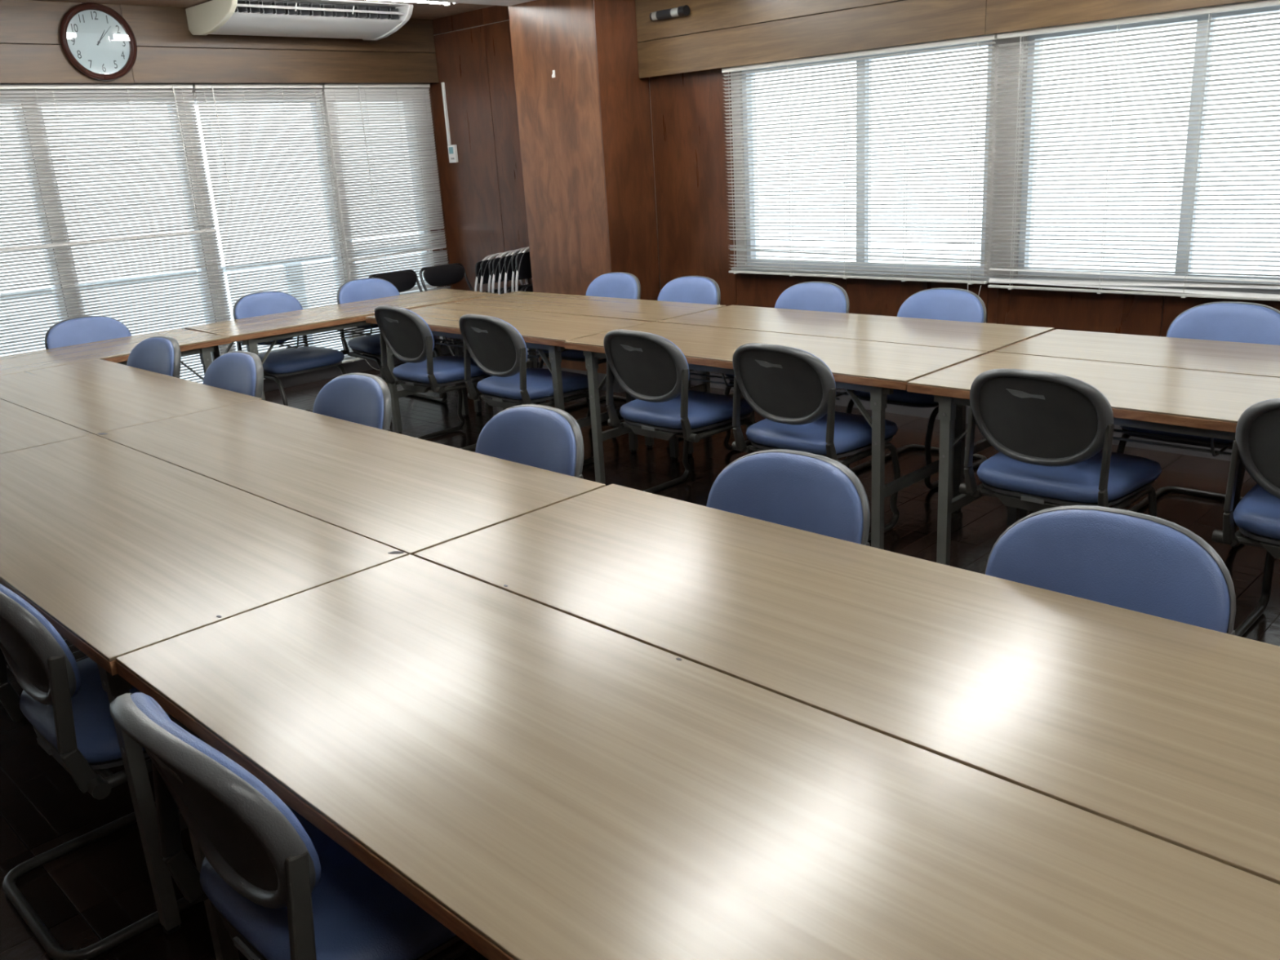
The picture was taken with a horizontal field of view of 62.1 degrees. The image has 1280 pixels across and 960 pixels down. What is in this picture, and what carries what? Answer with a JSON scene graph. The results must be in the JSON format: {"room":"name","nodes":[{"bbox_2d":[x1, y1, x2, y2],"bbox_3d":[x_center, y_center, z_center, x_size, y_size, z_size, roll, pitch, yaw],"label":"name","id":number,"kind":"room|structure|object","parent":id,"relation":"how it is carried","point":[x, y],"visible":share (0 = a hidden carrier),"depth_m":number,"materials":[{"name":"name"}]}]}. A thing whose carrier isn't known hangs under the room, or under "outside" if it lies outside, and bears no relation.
{"room":"conference room","nodes":[
{"label":"conference room","id":0,"kind":"room"},
{"bbox_2d":[0,83,453,363],"bbox_3d":[-3.618,-1.453,5.931,0.126,2.500,6.220,13,24,43],"label":"window frame","id":1,"kind":"structure","parent":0,"point":[344,257],"depth_m":6.80,"materials":[{"name":"grey paint"}]},
{"bbox_2d":[0,100,67,321],"bbox_3d":[-4.072,-1.026,5.565,0.080,1.785,1.880,13,24,43],"label":"window","id":2,"kind":"structure","parent":1,"relation":"in","point":[58,285],"depth_m":6.09,"materials":[{"name":"silver metal"}]},
{"bbox_2d":[58,2,137,80],"bbox_3d":[-3.047,-2.467,5.992,0.036,0.412,0.412,13,24,43],"label":"wall clock","id":3,"kind":"object","parent":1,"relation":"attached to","point":[97,41],"visible":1,"depth_m":5.99,"materials":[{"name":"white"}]},
{"bbox_2d":[66,9,129,74],"bbox_3d":[-3.053,-2.468,5.997,0.004,0.340,0.340,13,24,43],"label":"clock face","id":4,"kind":"object","parent":3,"relation":"on","point":[98,41],"depth_m":5.99,"materials":[{"name":"grey"}]},
{"bbox_2d":[35,98,221,383],"bbox_3d":[-3.087,-1.379,6.510,0.080,1.785,0.800,13,24,43],"label":"window","id":5,"kind":"structure","parent":1,"relation":"in","point":[199,269],"depth_m":6.60,"materials":[{"name":"silver metal"}]},
{"bbox_2d":[0,84,236,383],"bbox_3d":[-3.284,-1.295,6.132,0.040,1.849,1.775,13,24,43],"label":"blind","id":6,"kind":"object","parent":5,"relation":"attached to","point":[132,102],"visible":0.7,"depth_m":6.21,"materials":[{"name":"white plastic"}]},
{"bbox_2d":[0,0,439,84],"bbox_3d":[-3.592,-2.300,5.579,0.120,0.420,6.007,13,24,43],"label":"wall","id":7,"kind":"structure","parent":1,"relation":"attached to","point":[31,51],"depth_m":6.44,"materials":[{"name":"brown wood"}]},
{"bbox_2d":[188,97,355,360],"bbox_3d":[-2.443,-1.610,7.126,0.080,1.785,0.900,13,24,43],"label":"window","id":8,"kind":"structure","parent":1,"relation":"in","point":[195,100],"depth_m":7.23,"materials":[{"name":"silver metal"}]},
{"bbox_2d":[193,84,359,378],"bbox_3d":[-2.353,-1.629,7.024,0.040,1.849,0.860,13,24,43],"label":"blind","id":9,"kind":"object","parent":8,"relation":"attached to","point":[242,91],"visible":0.7,"depth_m":6.93,"materials":[{"name":"white plastic"}]},
{"bbox_2d":[324,91,379,370],"bbox_3d":[-1.915,-1.683,7.344,0.237,1.896,0.038,-11,19,-23],"label":"blind pull cord","id":10,"kind":"object","parent":9,"relation":"hanging from","point":[325,91],"visible":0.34,"depth_m":7.23,"materials":[{"name":"white plastic"}]},
{"bbox_2d":[262,342,454,391],"bbox_3d":[-3.512,-0.287,6.235,0.011,0.084,5.990,13,24,43],"label":"baseboard","id":11,"kind":"structure","parent":1,"relation":"attached to","point":[358,366],"depth_m":7.48,"materials":[{"name":"grey"}]},
{"bbox_2d":[330,96,434,336],"bbox_3d":[-1.846,-1.824,7.699,0.080,1.785,0.670,13,24,43],"label":"window","id":12,"kind":"structure","parent":1,"relation":"in","point":[393,96],"depth_m":7.80,"materials":[{"name":"silver metal"}]},
{"bbox_2d":[322,84,451,359],"bbox_3d":[-1.748,-1.845,7.604,0.040,1.849,0.840,13,24,43],"label":"blind","id":13,"kind":"object","parent":12,"relation":"attached to","point":[344,99],"visible":0.66,"depth_m":7.50,"materials":[{"name":"white plastic"}]},
{"bbox_2d":[32,0,494,19],"bbox_3d":[-3.162,-2.460,5.080,1.560,0.130,6.220,13,24,43],"label":"ceiling","id":14,"kind":"structure","parent":0,"point":[420,11],"depth_m":6.74,"materials":[{"name":"white paint"}]},
{"bbox_2d":[185,0,413,40],"bbox_3d":[-2.055,-2.814,6.517,0.616,0.165,1.196,13,24,43],"label":"air conditioner","id":15,"kind":"object","parent":14,"relation":"attached to","point":[329,19],"visible":1,"depth_m":6.36,"materials":[{"name":"white plastic"}]},
{"bbox_2d":[237,0,395,8],"bbox_3d":[-1.965,-2.833,6.416,0.060,0.076,1.120,13,24,43],"label":"outlet","id":16,"kind":"object","parent":15,"relation":"attached to","point":[251,1],"depth_m":6.36,"materials":[{"name":"white plastic"}]},
{"bbox_2d":[377,0,457,5],"bbox_3d":[-1.541,-2.714,5.920,0.112,0.072,1.220,13,24,43],"label":"fluorescent light","id":17,"kind":"object","parent":14,"relation":"attached to","point":[406,1],"visible":0.7,"depth_m":6.23,"materials":[{"name":"white plastic"}]},
{"bbox_2d":[414,0,534,6],"bbox_3d":[-0.201,-1.719,2.267,6.740,0.230,6.220,13,24,43],"label":"ceiling","id":18,"kind":"structure","parent":0,"point":[496,2],"depth_m":6.12,"materials":[{"name":"white paint"}]},
{"bbox_2d":[508,0,660,373],"bbox_3d":[-0.313,-1.728,6.552,0.740,2.270,0.408,13,24,43],"label":"column","id":19,"kind":"structure","parent":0,"point":[585,134],"depth_m":6.27,"materials":[{"name":"brown wood"}]},
{"bbox_2d":[551,70,555,77],"bbox_3d":[-0.507,-2.366,6.198,0.018,0.042,0.018,13,24,43],"label":"wall hook","id":20,"kind":"object","parent":19,"relation":"attached to","point":[553,71],"visible":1,"depth_m":6.20,"materials":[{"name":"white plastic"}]},
{"bbox_2d":[542,364,625,392],"bbox_3d":[-0.256,-0.693,6.865,0.746,0.105,0.398,13,24,43],"label":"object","id":21,"kind":"structure","parent":19,"relation":"attached to","point":[617,388],"depth_m":6.58,"materials":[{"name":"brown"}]},
{"bbox_2d":[0,351,1279,959],"bbox_3d":[-0.614,0.482,3.521,8.300,0.120,6.220,13,24,43],"label":"floor","id":22,"kind":"structure","parent":0,"point":[91,892],"depth_m":3.28,"materials":[{"name":"black"}]},
{"bbox_2d":[0,399,93,453],"bbox_3d":[-2.503,0.101,3.841,1.573,0.640,0.599,13,24,43],"label":"folding table","id":23,"kind":"object","parent":22,"relation":"on","point":[21,428],"visible":0.33,"depth_m":3.51,"materials":[{"name":"laminate"}]},
{"bbox_2d":[44,315,131,349],"bbox_3d":[-2.686,-0.435,5.407,0.552,0.756,0.476,13,24,43],"label":"chair","id":24,"kind":"object","parent":22,"relation":"on","point":[87,329],"visible":0.2,"depth_m":5.44,"materials":[{"name":"blue fabric"}]},
{"bbox_2d":[0,583,209,959],"bbox_3d":[-1.051,0.460,2.191,0.476,0.756,0.552,13,24,43],"label":"chair","id":25,"kind":"object","parent":22,"relation":"on","point":[64,700],"visible":0.55,"depth_m":2.00,"materials":[{"name":"blue plastic"}]},
{"bbox_2d":[0,328,231,380],"bbox_3d":[-2.857,-0.234,4.991,0.599,0.640,1.788,13,24,43],"label":"folding table","id":26,"kind":"object","parent":22,"relation":"on","point":[117,350],"visible":0.29,"depth_m":5.16,"materials":[{"name":"laminate"}]},
{"bbox_2d":[0,359,262,435],"bbox_3d":[-2.091,-0.046,4.235,1.573,0.640,0.574,13,24,43],"label":"folding table","id":27,"kind":"object","parent":22,"relation":"on","point":[97,396],"visible":0.45,"depth_m":4.01,"materials":[{"name":"laminate"}]},
{"bbox_2d":[126,336,181,378],"bbox_3d":[-2.189,-0.198,4.543,0.476,0.756,0.552,11,22,39],"label":"chair","id":28,"kind":"object","parent":22,"relation":"on","point":[158,354],"visible":0.13,"depth_m":4.56,"materials":[{"name":"blue fabric"}]},
{"bbox_2d":[0,434,408,933],"bbox_3d":[-1.304,0.382,2.695,1.788,0.641,0.599,13,24,43],"label":"folding table","id":29,"kind":"object","parent":22,"relation":"on","point":[123,550],"visible":0.88,"depth_m":2.27,"materials":[{"name":"laminate"}]},
{"bbox_2d":[203,351,263,398],"bbox_3d":[-1.655,-0.072,4.028,0.476,0.756,0.552,13,23,42],"label":"chair","id":30,"kind":"object","parent":22,"relation":"on","point":[238,371],"visible":0.2,"depth_m":4.04,"materials":[{"name":"blue fabric"}]},
{"bbox_2d":[232,290,346,412],"bbox_3d":[-1.994,-0.679,6.057,0.552,0.756,0.476,13,24,43],"label":"chair","id":31,"kind":"object","parent":22,"relation":"on","point":[305,358],"visible":0.45,"depth_m":5.99,"materials":[{"name":"blue fabric"}]},
{"bbox_2d":[109,692,472,959],"bbox_3d":[-0.438,0.604,1.605,0.476,0.756,0.552,13,24,43],"label":"chair","id":32,"kind":"object","parent":22,"relation":"on","point":[281,888],"visible":0.7,"depth_m":1.42,"materials":[{"name":"blue plastic"}]},
{"bbox_2d":[185,288,498,400],"bbox_3d":[-1.631,-0.663,6.135,1.645,0.640,0.595,-18,22,-39],"label":"folding table","id":33,"kind":"object","parent":22,"relation":"on","point":[249,331],"visible":0.53,"depth_m":5.82,"materials":[{"name":"laminate"}]},
{"bbox_2d":[95,399,605,555],"bbox_3d":[-0.896,0.236,3.084,1.789,0.641,0.562,13,24,43],"label":"folding table","id":34,"kind":"object","parent":22,"relation":"on","point":[411,495],"visible":0.5,"depth_m":2.79,"materials":[{"name":"laminate"}]},
{"bbox_2d":[312,373,391,431],"bbox_3d":[-1.042,0.072,3.442,0.476,0.756,0.552,13,23,42],"label":"chair","id":35,"kind":"object","parent":22,"relation":"on","point":[362,398],"visible":0.22,"depth_m":3.46,"materials":[{"name":"blue fabric"}]},
{"bbox_2d":[336,277,447,402],"bbox_3d":[-1.527,-0.830,6.450,0.476,0.756,0.552,-18,22,-39],"label":"chair","id":36,"kind":"object","parent":22,"relation":"on","point":[367,288],"visible":0.35,"depth_m":6.42,"materials":[{"name":"blue fabric"}]},
{"bbox_2d":[368,269,454,363],"bbox_3d":[-1.542,-1.056,7.266,0.389,0.709,0.497,-19,23,-40],"label":"folding chair","id":37,"kind":"object","parent":22,"relation":"on","point":[403,280],"visible":0.31,"depth_m":7.35,"materials":[{"name":"black plastic"}]},
{"bbox_2d":[373,305,505,450],"bbox_3d":[-1.035,-0.543,5.427,0.476,0.756,0.552,13,24,43],"label":"chair","id":38,"kind":"object","parent":22,"relation":"on","point":[408,336],"visible":0.83,"depth_m":5.27,"materials":[{"name":"blue plastic"}]},
{"bbox_2d":[419,262,474,356],"bbox_3d":[-1.244,-1.154,7.525,0.497,0.709,0.389,13,24,43],"label":"folding chair","id":39,"kind":"object","parent":22,"relation":"on","point":[451,273],"visible":0.55,"depth_m":7.56,"materials":[{"name":"black plastic"}]},
{"bbox_2d":[474,253,528,360],"bbox_3d":[-0.953,-1.174,7.384,0.058,0.778,0.427,15,25,42],"label":"folded chair","id":40,"kind":"object","parent":22,"relation":"on","point":[477,271],"visible":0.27,"depth_m":7.20,"materials":[{"name":"silver metal"}]},
{"bbox_2d":[480,252,528,293],"bbox_3d":[-0.911,-1.169,7.341,0.058,0.788,0.427,15,25,42],"label":"folded chair","id":41,"kind":"object","parent":22,"relation":"on","point":[484,268],"visible":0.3,"depth_m":7.16,"materials":[{"name":"black plastic"}]},
{"bbox_2d":[365,302,649,453],"bbox_3d":[-0.695,-0.501,5.426,1.620,0.640,0.528,13,24,43],"label":"folding table","id":42,"kind":"object","parent":22,"relation":"on","point":[540,331],"visible":0.48,"depth_m":5.18,"materials":[{"name":"laminate"}]},
{"bbox_2d":[491,250,532,293],"bbox_3d":[-0.818,-1.156,7.250,0.058,0.806,0.427,15,25,42],"label":"folded chair","id":43,"kind":"object","parent":22,"relation":"on","point":[495,261],"visible":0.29,"depth_m":7.06,"materials":[{"name":"black plastic"}]},
{"bbox_2d":[488,251,539,362],"bbox_3d":[-0.853,-1.164,7.299,0.058,0.797,0.427,14,24,41],"label":"folded chair","id":44,"kind":"object","parent":22,"relation":"on","point":[490,264],"visible":0.18,"depth_m":7.11,"materials":[{"name":"black plastic"}]},
{"bbox_2d":[497,248,537,353],"bbox_3d":[-0.766,-1.150,7.203,0.427,0.816,0.058,-19,24,-40],"label":"folded chair","id":45,"kind":"object","parent":22,"relation":"on","point":[501,268],"visible":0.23,"depth_m":7.02,"materials":[{"name":"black metal"}]},
{"bbox_2d":[503,247,537,354],"bbox_3d":[-0.718,-1.142,7.150,0.058,0.825,0.427,12,23,43],"label":"folded chair","id":46,"kind":"object","parent":22,"relation":"on","point":[507,262],"visible":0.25,"depth_m":6.97,"materials":[{"name":"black metal"}]},
{"bbox_2d":[515,246,533,368],"bbox_3d":[-0.633,-1.131,7.066,0.058,0.844,0.427,12,23,43],"label":"folded chair","id":47,"kind":"object","parent":22,"relation":"on","point":[522,260],"visible":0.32,"depth_m":6.90,"materials":[{"name":"black plastic"}]},
{"bbox_2d":[511,246,538,361],"bbox_3d":[-0.668,-1.139,7.115,0.058,0.835,0.427,11,22,42],"label":"folded chair","id":48,"kind":"object","parent":22,"relation":"on","point":[513,260],"visible":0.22,"depth_m":6.92,"materials":[{"name":"black plastic"}]},
{"bbox_2d":[458,314,594,465],"bbox_3d":[-0.532,-0.427,4.953,0.476,0.756,0.552,13,24,43],"label":"chair","id":49,"kind":"object","parent":22,"relation":"on","point":[497,348],"visible":0.72,"depth_m":4.79,"materials":[{"name":"blue plastic"}]},
{"bbox_2d":[475,404,583,479],"bbox_3d":[-0.402,0.219,2.841,0.476,0.756,0.552,13,24,43],"label":"chair","id":50,"kind":"object","parent":22,"relation":"on","point":[550,438],"visible":0.21,"depth_m":2.86,"materials":[{"name":"blue fabric"}]},
{"bbox_2d":[448,291,726,448],"bbox_3d":[-0.310,-0.636,5.784,1.615,0.640,0.520,13,23,42],"label":"folding table","id":51,"kind":"object","parent":22,"relation":"on","point":[644,310],"visible":0.34,"depth_m":5.58,"materials":[{"name":"laminate"}]},
{"bbox_2d":[538,271,640,422],"bbox_3d":[-0.252,-0.752,5.945,0.476,0.756,0.552,13,24,43],"label":"chair","id":52,"kind":"object","parent":22,"relation":"on","point":[614,284],"visible":0.3,"depth_m":5.94,"materials":[{"name":"blue fabric"}]},
{"bbox_2d":[613,275,720,433],"bbox_3d":[0.158,-0.656,5.554,0.476,0.756,0.552,13,23,42],"label":"chair","id":53,"kind":"object","parent":22,"relation":"on","point":[686,289],"visible":0.2,"depth_m":5.58,"materials":[{"name":"blue fabric"}]},
{"bbox_2d":[603,328,755,493],"bbox_3d":[0.148,-0.265,4.296,0.476,0.756,0.552,13,24,43],"label":"chair","id":54,"kind":"object","parent":22,"relation":"on","point":[650,367],"visible":0.87,"depth_m":4.14,"materials":[{"name":"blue plastic"}]},
{"bbox_2d":[115,554,1279,959],"bbox_3d":[-0.019,0.681,1.472,1.800,0.641,0.591,13,24,43],"label":"folding table","id":55,"kind":"object","parent":22,"relation":"on","point":[540,781],"visible":0.86,"depth_m":1.30,"materials":[{"name":"laminate"}]},
{"bbox_2d":[564,321,987,549],"bbox_3d":[0.483,-0.225,4.301,1.662,0.640,0.563,13,24,43],"label":"folding table","id":56,"kind":"object","parent":22,"relation":"on","point":[877,368],"visible":0.62,"depth_m":3.98,"materials":[{"name":"laminate"}]},
{"bbox_2d":[723,281,849,450],"bbox_3d":[0.714,-0.525,5.022,0.476,0.756,0.552,13,24,43],"label":"chair","id":57,"kind":"object","parent":22,"relation":"on","point":[824,296],"visible":0.32,"depth_m":5.05,"materials":[{"name":"blue fabric"}]},
{"bbox_2d":[706,448,870,546],"bbox_3d":[0.213,0.360,2.263,0.476,0.756,0.552,13,24,43],"label":"chair","id":58,"kind":"object","parent":22,"relation":"on","point":[811,492],"visible":0.21,"depth_m":2.28,"materials":[{"name":"blue fabric"}]},
{"bbox_2d":[732,342,900,541],"bbox_3d":[0.619,-0.155,3.846,0.476,0.756,0.552,13,24,43],"label":"chair","id":59,"kind":"object","parent":22,"relation":"on","point":[793,388],"visible":0.77,"depth_m":3.68,"materials":[{"name":"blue plastic"}]},
{"bbox_2d":[413,484,1279,884],"bbox_3d":[0.393,0.535,1.863,1.800,0.641,0.574,13,24,43],"label":"folding table","id":60,"kind":"object","parent":22,"relation":"on","point":[1166,730],"visible":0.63,"depth_m":1.64,"materials":[{"name":"laminate"}]},
{"bbox_2d":[657,305,1053,511],"bbox_3d":[0.879,-0.366,4.676,1.650,0.640,0.544,13,24,43],"label":"folding table","id":61,"kind":"object","parent":22,"relation":"on","point":[970,335],"visible":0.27,"depth_m":4.41,"materials":[{"name":"laminate"}]},
{"bbox_2d":[845,288,986,488],"bbox_3d":[1.199,-0.411,4.559,0.476,0.756,0.552,13,24,43],"label":"chair","id":62,"kind":"object","parent":22,"relation":"on","point":[940,304],"visible":0.44,"depth_m":4.55,"materials":[{"name":"blue fabric"}]},
{"bbox_2d":[959,368,1161,516],"bbox_3d":[1.267,-0.003,3.226,0.476,0.756,0.552,13,24,43],"label":"chair","id":63,"kind":"object","parent":22,"relation":"on","point":[1050,432],"visible":0.77,"depth_m":3.06,"materials":[{"name":"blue plastic"}]},
{"bbox_2d":[906,351,1279,565],"bbox_3d":[1.726,0.067,3.112,1.800,0.640,0.581,13,24,43],"label":"folding table","id":64,"kind":"object","parent":22,"relation":"on","point":[1202,403],"visible":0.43,"depth_m":3.25,"materials":[{"name":"laminate"}]},
{"bbox_2d":[985,505,1235,635],"bbox_3d":[0.699,0.473,1.802,0.476,0.756,0.552,13,24,43],"label":"chair","id":65,"kind":"object","parent":22,"relation":"on","point":[1126,559],"visible":0.27,"depth_m":1.82,"materials":[{"name":"blue fabric"}]},
{"bbox_2d":[994,328,1279,519],"bbox_3d":[2.115,-0.073,3.486,1.800,0.640,0.514,13,24,43],"label":"folding table","id":66,"kind":"object","parent":22,"relation":"on","point":[1216,356],"visible":0.33,"depth_m":3.67,"materials":[{"name":"laminate"}]},
{"bbox_2d":[1112,301,1279,547],"bbox_3d":[2.011,-0.221,3.782,0.476,0.756,0.552,13,24,43],"label":"chair","id":67,"kind":"object","parent":22,"relation":"on","point":[1232,322],"visible":0.23,"depth_m":3.80,"materials":[{"name":"blue fabric"}]},
{"bbox_2d":[1211,398,1279,636],"bbox_3d":[1.784,0.118,2.732,0.476,0.756,0.552,13,24,43],"label":"chair","id":68,"kind":"object","parent":22,"relation":"on","point":[1256,444],"visible":0.89,"depth_m":2.70,"materials":[{"name":"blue plastic"}]},
{"bbox_2d":[430,0,1279,390],"bbox_3d":[1.444,-1.536,5.193,8.320,2.500,0.132,13,24,43],"label":"wall","id":69,"kind":"structure","parent":0,"point":[483,194],"depth_m":6.20,"materials":[{"name":"brown wood"}]},
{"bbox_2d":[440,82,451,145],"bbox_3d":[-1.391,-2.626,7.631,0.022,0.426,0.018,13,24,43],"label":"cable conduit","id":70,"kind":"object","parent":69,"relation":"attached to","point":[443,90],"visible":1,"depth_m":7.62,"materials":[{"name":"white plastic"}]},
{"bbox_2d":[447,144,458,162],"bbox_3d":[-1.352,-2.358,7.688,0.084,0.122,0.024,13,24,43],"label":"controller","id":71,"kind":"object","parent":69,"relation":"attached to","point":[452,149],"visible":1,"depth_m":7.67,"materials":[{"name":"white plastic"}]},
{"bbox_2d":[461,340,539,363],"bbox_3d":[-0.895,-0.921,7.756,1.460,0.088,0.012,13,24,43],"label":"baseboard","id":72,"kind":"structure","parent":69,"relation":"attached to","point":[537,358],"depth_m":8.19,"materials":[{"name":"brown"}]},
{"bbox_2d":[649,4,689,20],"bbox_3d":[0.164,-2.573,5.867,0.260,0.054,0.063,13,24,43],"label":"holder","id":73,"kind":"object","parent":69,"relation":"attached to","point":[682,11],"visible":1,"depth_m":5.84,"materials":[{"name":"grey plastic"}]},
{"bbox_2d":[742,40,992,273],"bbox_3d":[1.137,-1.627,5.488,1.470,1.065,0.080,13,24,43],"label":"window","id":74,"kind":"structure","parent":69,"relation":"in","point":[749,242],"depth_m":5.52,"materials":[{"name":"silver metal"}]},
{"bbox_2d":[721,34,996,295],"bbox_3d":[1.047,-1.507,5.431,1.578,1.254,0.041,13,24,43],"label":"blind","id":75,"kind":"object","parent":74,"relation":"attached to","point":[992,37],"visible":0.98,"depth_m":5.30,"materials":[{"name":"white plastic"}]},
{"bbox_2d":[635,0,1257,78],"bbox_3d":[2.112,-2.073,4.130,5.899,0.466,0.087,13,24,43],"label":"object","id":76,"kind":"structure","parent":69,"relation":"attached to","point":[714,34],"depth_m":5.25,"materials":[{"name":"brown wood"}]},
{"bbox_2d":[689,370,1239,461],"bbox_3d":[2.256,-0.182,4.745,5.900,0.088,0.012,13,24,43],"label":"baseboard","id":77,"kind":"structure","parent":69,"relation":"attached to","point":[925,412],"depth_m":5.46,"materials":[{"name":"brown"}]},
{"bbox_2d":[731,266,1279,294],"bbox_3d":[2.321,-0.804,4.448,4.970,0.025,0.070,13,24,43],"label":"trim","id":78,"kind":"structure","parent":69,"relation":"attached to","point":[1262,291],"depth_m":5.16,"materials":[{"name":"silver metal"}]},
{"bbox_2d":[1017,4,1279,284],"bbox_3d":[2.317,-1.350,4.361,1.520,1.065,0.080,13,24,43],"label":"window","id":79,"kind":"structure","parent":69,"relation":"in","point":[1273,8],"depth_m":4.47,"materials":[{"name":"silver metal"}]},
{"bbox_2d":[987,0,1279,301],"bbox_3d":[2.183,-1.308,4.330,1.585,1.117,0.028,13,24,43],"label":"blind","id":80,"kind":"object","parent":79,"relation":"attached to","point":[1184,293],"visible":1,"depth_m":4.42,"materials":[{"name":"white plastic"}]},
{"bbox_3d":[-3.740,-0.145,6.981,1.020,0.200,7.200,13,24,43],"label":"balcony slab","id":81,"kind":"object","parent":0,"visible":0},
{"bbox_2d":[0,244,424,382],"bbox_3d":[-3.939,-0.796,7.140,0.080,0.970,7.060,13,24,43],"label":"balcony railing","id":82,"kind":"object","parent":81,"relation":"on","point":[225,276],"visible":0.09,"depth_m":7.67,"materials":[{"name":"silver metal"}]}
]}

